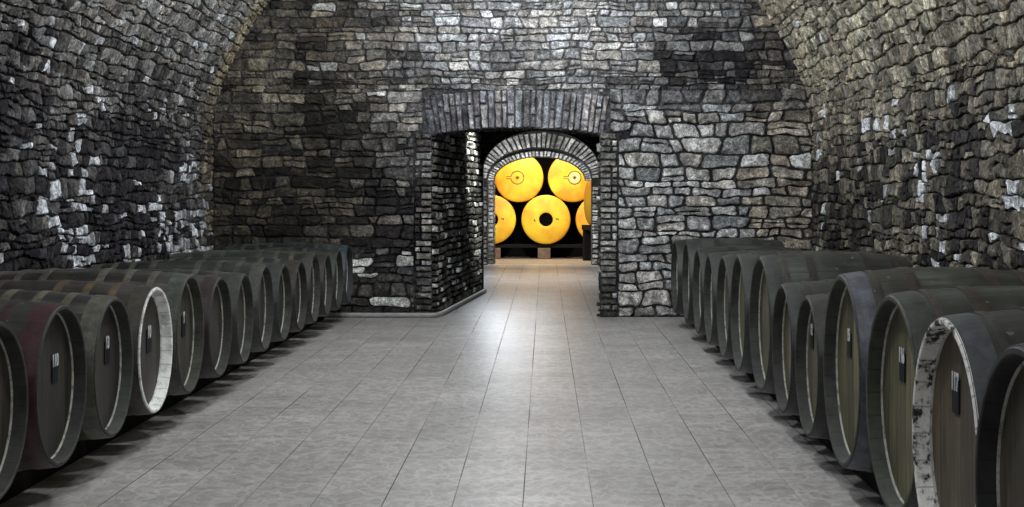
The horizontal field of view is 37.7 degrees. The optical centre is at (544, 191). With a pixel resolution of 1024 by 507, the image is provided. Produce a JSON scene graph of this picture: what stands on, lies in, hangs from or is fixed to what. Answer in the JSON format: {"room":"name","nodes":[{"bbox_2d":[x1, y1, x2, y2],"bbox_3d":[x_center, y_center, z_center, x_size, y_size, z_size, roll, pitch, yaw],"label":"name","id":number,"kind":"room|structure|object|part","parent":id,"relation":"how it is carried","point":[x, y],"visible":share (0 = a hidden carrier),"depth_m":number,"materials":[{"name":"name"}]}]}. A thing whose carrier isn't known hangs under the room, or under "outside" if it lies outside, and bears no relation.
{"room":"wine cellar","nodes":[
{"label":"wine cellar","id":0,"kind":"room"},
{"bbox_2d":[0,59,214,271],"bbox_3d":[-3.713,0.212,7.146,0.073,2.413,19.308,0,0,0],"label":"wall","id":1,"kind":"structure","parent":0,"point":[90,174],"depth_m":12.38,"materials":[{"name":"stone"}]},
{"bbox_2d":[0,257,885,506],"bbox_3d":[-0.150,1.450,15.650,8.300,0.100,36.300,0,0,0],"label":"floor","id":2,"kind":"structure","parent":0,"point":[519,394],"depth_m":8.96,"materials":[{"name":"tile"}]},
{"bbox_2d":[0,316,324,503],"bbox_3d":[-2.500,1.320,10.725,0.149,0.160,11.650,0,0,0],"label":"timber skid","id":3,"kind":"object","parent":2,"relation":"on","point":[23,480],"visible":0.27,"depth_m":8.30,"materials":[{"name":"black wood"}]},
{"bbox_2d":[0,321,27,498],"bbox_3d":[-2.758,0.846,5.767,1.304,0.778,0.779,0,0,1],"label":"wine barrel","id":4,"kind":"object","parent":3,"relation":"on","point":[13,373],"visible":1,"depth_m":6.03,"materials":[{"name":"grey wood"}]},
{"bbox_2d":[0,299,86,471],"bbox_3d":[-2.758,0.845,6.557,1.304,0.781,0.782,0,0,0],"label":"wine barrel","id":5,"kind":"object","parent":3,"relation":"on","point":[50,336],"visible":0.84,"depth_m":6.55,"materials":[{"name":"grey wood"}]},
{"bbox_3d":[-2.164,0.790,6.620,0.006,0.102,0.075,0,0,0],"label":"number plate","id":6,"kind":"part","parent":5,"relation":"part of","materials":[{"name":"black metal"}]},
{"bbox_2d":[0,289,132,440],"bbox_3d":[-2.758,0.856,7.345,1.304,0.759,0.759,0,0,0],"label":"wine barrel","id":7,"kind":"object","parent":3,"relation":"on","point":[104,320],"visible":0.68,"depth_m":7.32,"materials":[{"name":"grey wood"}]},
{"bbox_3d":[-2.164,0.791,7.410,0.006,0.112,0.082,0,0,0],"label":"number plate","id":8,"kind":"part","parent":7,"relation":"part of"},
{"bbox_2d":[0,280,172,415],"bbox_3d":[-2.758,0.856,8.145,1.304,0.758,0.759,0,0,0],"label":"wine barrel","id":9,"kind":"object","parent":3,"relation":"on","point":[147,307],"visible":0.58,"depth_m":8.09,"materials":[{"name":"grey wood"}]},
{"bbox_3d":[-2.164,0.811,8.190,0.006,0.128,0.094,0,0,0],"label":"number plate","id":10,"kind":"part","parent":9,"relation":"part of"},
{"bbox_2d":[0,268,203,395],"bbox_3d":[-2.758,0.845,8.927,1.304,0.781,0.782,0,0,0],"label":"wine barrel","id":11,"kind":"object","parent":3,"relation":"on","point":[182,291],"visible":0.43,"depth_m":8.84,"materials":[{"name":"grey wood"}]},
{"bbox_3d":[-2.164,0.800,8.980,0.006,0.128,0.094,0,0,0],"label":"number plate","id":12,"kind":"part","parent":11,"relation":"part of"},
{"bbox_2d":[89,260,273,351],"bbox_3d":[-2.758,0.876,11.333,1.304,0.720,0.721,0,0,-1],"label":"wine barrel","id":13,"kind":"object","parent":3,"relation":"on","point":[260,277],"visible":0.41,"depth_m":11.22,"materials":[{"name":"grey wood"}]},
{"bbox_2d":[125,269,253,364],"bbox_3d":[-2.758,0.888,10.542,1.304,0.696,0.696,0,0,-1],"label":"wine barrel","id":14,"kind":"object","parent":3,"relation":"on","point":[239,284],"visible":0.23,"depth_m":10.52,"materials":[{"name":"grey wood"}]},
{"bbox_2d":[167,272,231,378],"bbox_3d":[-2.758,0.877,9.770,1.304,0.718,0.718,0,0,1],"label":"wine barrel","id":15,"kind":"object","parent":3,"relation":"on","point":[217,308],"visible":0.23,"depth_m":9.83,"materials":[{"name":"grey wood"}]},
{"bbox_2d":[153,257,306,331],"bbox_3d":[-2.758,0.899,12.978,1.304,0.673,0.674,0,0,1],"label":"wine barrel","id":16,"kind":"object","parent":3,"relation":"on","point":[297,271],"visible":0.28,"depth_m":12.93,"materials":[{"name":"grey wood"}]},
{"bbox_2d":[193,260,291,341],"bbox_3d":[-2.758,0.894,12.158,1.304,0.684,0.685,0,0,1],"label":"wine barrel","id":17,"kind":"object","parent":3,"relation":"on","point":[282,291],"visible":0.21,"depth_m":12.23,"materials":[{"name":"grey wood"}]},
{"bbox_2d":[169,250,319,323],"bbox_3d":[-2.758,0.882,13.759,1.304,0.707,0.707,0,0,0],"label":"wine barrel","id":18,"kind":"object","parent":3,"relation":"on","point":[310,260],"visible":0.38,"depth_m":13.64,"materials":[{"name":"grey wood"}]},
{"bbox_2d":[213,247,342,310],"bbox_3d":[-2.758,0.899,15.352,1.304,0.673,0.674,0,0,0],"label":"wine barrel","id":19,"kind":"object","parent":3,"relation":"on","point":[335,255],"visible":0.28,"depth_m":15.28,"materials":[{"name":"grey wood"}]},
{"bbox_2d":[226,242,352,304],"bbox_3d":[-2.758,0.888,16.139,1.304,0.696,0.696,0,0,0],"label":"wine barrel","id":20,"kind":"object","parent":3,"relation":"on","point":[345,250],"visible":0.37,"depth_m":16.04,"materials":[{"name":"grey wood"}]},
{"bbox_2d":[316,254,331,316],"bbox_3d":[-2.758,0.905,14.562,1.304,0.662,0.662,0,0,0],"label":"wine barrel","id":21,"kind":"object","parent":3,"relation":"on","point":[325,266],"visible":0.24,"depth_m":14.69,"materials":[{"name":"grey wood"}]},
{"bbox_2d":[325,289,486,317],"bbox_3d":[-1.136,1.372,18.545,1.304,0.053,4.568,0,0,23],"label":"baseboard","id":22,"kind":"structure","parent":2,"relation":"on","point":[451,308],"depth_m":16.69,"materials":[{"name":"grey plastic"}]},
{"bbox_2d":[495,248,500,258],"bbox_3d":[-1.060,1.285,31.450,0.260,0.230,0.220,0,0,0],"label":"support block","id":23,"kind":"object","parent":2,"relation":"on","point":[497,250],"visible":0.35,"depth_m":31.34,"materials":[{"name":"beige wood"}]},
{"bbox_2d":[497,242,582,256],"bbox_3d":[-0.600,1.248,32.600,5.200,0.305,0.200,0,0,0],"label":"rail","id":24,"kind":"object","parent":2,"relation":"on","point":[505,252],"visible":0.31,"depth_m":32.50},
{"bbox_2d":[538,248,549,258],"bbox_3d":[-0.020,1.285,31.450,0.260,0.230,0.220,0,0,0],"label":"support block","id":25,"kind":"object","parent":2,"relation":"on","point":[543,253],"visible":1,"depth_m":31.34,"materials":[{"name":"beige wood"}]},
{"bbox_2d":[495,244,582,247],"bbox_3d":[-0.600,1.133,31.450,5.200,0.075,0.200,0,0,0],"label":"rail","id":26,"kind":"object","parent":25,"relation":"on","point":[496,245],"visible":0.31,"depth_m":31.35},
{"bbox_2d":[495,195,515,243],"bbox_3d":[-1.120,0.575,32.042,1.029,1.029,1.576,0,0,0],"label":"yellow cask","id":27,"kind":"object","parent":26,"relation":"on","point":[505,215],"visible":0.39,"depth_m":31.28,"materials":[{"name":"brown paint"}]},
{"bbox_2d":[521,195,570,243],"bbox_3d":[0.020,0.575,32.042,1.029,1.029,1.576,0,0,0],"label":"yellow cask","id":28,"kind":"object","parent":26,"relation":"on","point":[545,219],"visible":1,"depth_m":31.27,"materials":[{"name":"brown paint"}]},
{"bbox_2d":[495,158,543,201],"bbox_3d":[-0.545,-0.300,32.038,1.029,1.029,1.585,0,0,0],"label":"yellow cask","id":29,"kind":"object","parent":28,"relation":"on","point":[521,180],"visible":0.75,"depth_m":31.27,"materials":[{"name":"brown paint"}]},
{"bbox_2d":[548,159,586,201],"bbox_3d":[0.575,-0.300,32.038,1.029,1.029,1.585,0,0,0],"label":"yellow cask","id":30,"kind":"object","parent":28,"relation":"on","point":[566,181],"visible":0.59,"depth_m":31.27,"materials":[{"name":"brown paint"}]},
{"bbox_2d":[575,201,589,236],"bbox_3d":[1.155,0.575,32.042,1.029,1.029,1.576,0,0,0],"label":"yellow cask","id":31,"kind":"object","parent":26,"relation":"on","point":[580,219],"visible":0.16,"depth_m":31.29,"materials":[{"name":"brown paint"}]},
{"bbox_2d":[582,225,590,260],"bbox_3d":[1.400,1.035,30.380,1.120,0.730,0.880,0,0,-14],"label":"stand","id":32,"kind":"object","parent":2,"relation":"on","point":[586,229],"visible":0.2,"depth_m":30.54,"materials":[{"name":"black wood"}]},
{"bbox_2d":[584,180,590,224],"bbox_3d":[1.356,0.200,30.365,1.030,0.929,0.929,0,0,-14],"label":"yellow cask","id":33,"kind":"object","parent":32,"relation":"on","point":[587,193],"visible":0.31,"depth_m":30.25,"materials":[{"name":"yellow wood"}]},
{"bbox_2d":[692,324,879,494],"bbox_3d":[1.606,1.340,9.700,0.149,0.120,13.000,0,0,0],"label":"timber skid","id":34,"kind":"object","parent":2,"relation":"on","point":[868,477],"visible":0.06,"depth_m":7.35,"materials":[{"name":"black wood"}]},
{"bbox_2d":[671,238,711,313],"bbox_3d":[1.784,0.874,15.455,0.904,0.800,0.801,0,0,-1],"label":"wine barrel","id":35,"kind":"object","parent":34,"relation":"on","point":[678,245],"visible":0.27,"depth_m":15.37,"materials":[{"name":"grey wood"}]},
{"bbox_2d":[682,238,783,324],"bbox_3d":[1.784,0.854,14.198,0.904,0.838,0.839,0,0,0],"label":"wine barrel","id":36,"kind":"object","parent":34,"relation":"on","point":[690,247],"visible":0.28,"depth_m":14.05,"materials":[{"name":"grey wood"}]},
{"bbox_2d":[716,252,761,358],"bbox_3d":[1.784,0.861,11.271,0.904,0.825,0.826,0,0,0],"label":"wine barrel","id":37,"kind":"object","parent":34,"relation":"on","point":[726,262],"visible":0.18,"depth_m":11.49,"materials":[{"name":"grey wood"}]},
{"bbox_2d":[704,250,787,345],"bbox_3d":[1.784,0.874,12.247,0.904,0.799,0.800,0,0,0],"label":"wine barrel","id":38,"kind":"object","parent":34,"relation":"on","point":[712,259],"visible":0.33,"depth_m":12.21,"materials":[{"name":"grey wood"}]},
{"bbox_2d":[693,246,800,334],"bbox_3d":[1.784,0.873,13.152,0.904,0.802,0.803,0,0,0],"label":"wine barrel","id":39,"kind":"object","parent":34,"relation":"on","point":[700,256],"visible":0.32,"depth_m":13.08,"materials":[{"name":"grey wood"}]},
{"bbox_2d":[730,250,824,373],"bbox_3d":[1.784,0.839,10.389,0.904,0.868,0.868,0,0,0],"label":"wine barrel","id":40,"kind":"object","parent":34,"relation":"on","point":[743,265],"visible":0.18,"depth_m":10.51,"materials":[{"name":"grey wood"}]},
{"bbox_2d":[772,279,833,415],"bbox_3d":[1.784,0.883,8.457,0.904,0.782,0.783,0,0,0],"label":"wine barrel","id":41,"kind":"object","parent":34,"relation":"on","point":[789,296],"visible":0.2,"depth_m":8.55,"materials":[{"name":"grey wood"}]},
{"bbox_2d":[795,293,829,439],"bbox_3d":[1.784,0.888,7.656,0.904,0.771,0.772,0,0,1],"label":"wine barrel","id":42,"kind":"object","parent":34,"relation":"on","point":[809,339],"visible":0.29,"depth_m":7.79,"materials":[{"name":"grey wood"}]},
{"bbox_3d":[1.391,0.763,7.809,0.006,0.108,0.079,0,0,1],"label":"number plate","id":43,"kind":"part","parent":42,"relation":"part of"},
{"bbox_2d":[749,251,911,393],"bbox_3d":[1.784,0.821,9.340,0.904,0.903,0.904,0,0,-1],"label":"wine barrel","id":44,"kind":"object","parent":34,"relation":"on","point":[769,272],"visible":0.4,"depth_m":9.18,"materials":[{"name":"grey wood"}]},
{"bbox_2d":[823,267,1023,472],"bbox_3d":[1.784,0.805,6.768,0.904,0.934,0.935,0,0,0],"label":"wine barrel","id":45,"kind":"object","parent":34,"relation":"on","point":[854,298],"visible":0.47,"depth_m":6.68,"materials":[{"name":"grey wood"}]},
{"bbox_3d":[1.390,0.700,6.850,0.006,0.108,0.079,0,0,0],"label":"number plate","id":46,"kind":"part","parent":45,"relation":"part of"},
{"bbox_2d":[866,286,1023,506],"bbox_3d":[1.784,0.818,5.795,0.904,0.910,0.911,0,0,-1],"label":"wine barrel","id":47,"kind":"object","parent":34,"relation":"on","point":[901,320],"visible":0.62,"depth_m":5.85,"materials":[{"name":"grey wood"}]},
{"bbox_3d":[1.389,0.683,5.831,0.006,0.108,0.079,0,0,-1],"label":"number plate","id":48,"kind":"part","parent":47,"relation":"part of","materials":[{"name":"black metal"}]},
{"bbox_2d":[912,307,1023,506],"bbox_3d":[1.739,0.823,4.857,0.904,0.899,0.900,0,0,0],"label":"wine barrel","id":49,"kind":"object","parent":34,"relation":"on","point":[958,353],"visible":0.74,"depth_m":4.94,"materials":[{"name":"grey wood"}]},
{"bbox_3d":[1.345,0.668,4.910,0.006,0.113,0.083,0,0,0],"label":"number plate","id":50,"kind":"part","parent":49,"relation":"part of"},
{"bbox_2d":[975,343,1023,506],"bbox_3d":[1.689,0.821,3.916,0.904,0.903,0.904,0,0,0],"label":"wine barrel","id":51,"kind":"object","parent":34,"relation":"on","point":[999,449],"visible":1,"depth_m":4.22,"materials":[{"name":"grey wood"}]},
{"bbox_2d":[0,0,1023,112],"bbox_3d":[-0.359,-2.152,7.141,6.794,2.666,19.319,0,0,0],"label":"ceiling","id":52,"kind":"structure","parent":0,"point":[183,51],"depth_m":12.92,"materials":[{"name":"stone"}]},
{"bbox_2d":[212,0,813,316],"bbox_3d":[-0.360,-1.146,17.006,7.321,5.108,0.511,0,0,0],"label":"wall","id":53,"kind":"structure","parent":0,"point":[324,125],"depth_m":16.79,"materials":[{"name":"stone"}]},
{"bbox_2d":[429,74,602,315],"bbox_3d":[-0.100,0.006,19.247,3.000,2.812,4.905,0,0,0],"label":"wall","id":54,"kind":"structure","parent":0,"point":[458,161],"depth_m":18.93,"materials":[{"name":"stone"}]},
{"bbox_2d":[495,157,583,241],"bbox_3d":[-0.200,-0.300,31.300,8.000,3.400,5.000,0,0,0],"label":"wall","id":55,"kind":"structure","parent":0,"point":[518,234],"depth_m":33.60,"materials":[{"name":"black paint"}]},
{"bbox_2d":[484,131,598,264],"bbox_3d":[-0.100,-0.099,29.148,4.600,3.003,0.809,0,0,0],"label":"arch","id":56,"kind":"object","parent":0,"point":[535,144],"depth_m":28.81,"materials":[{"name":"stone"}]},
{"bbox_2d":[811,47,1023,271],"bbox_3d":[2.993,0.211,7.143,0.075,2.413,19.313,0,0,0],"label":"wall","id":57,"kind":"structure","parent":0,"point":[930,172],"depth_m":11.59,"materials":[{"name":"stone"}]}
]}

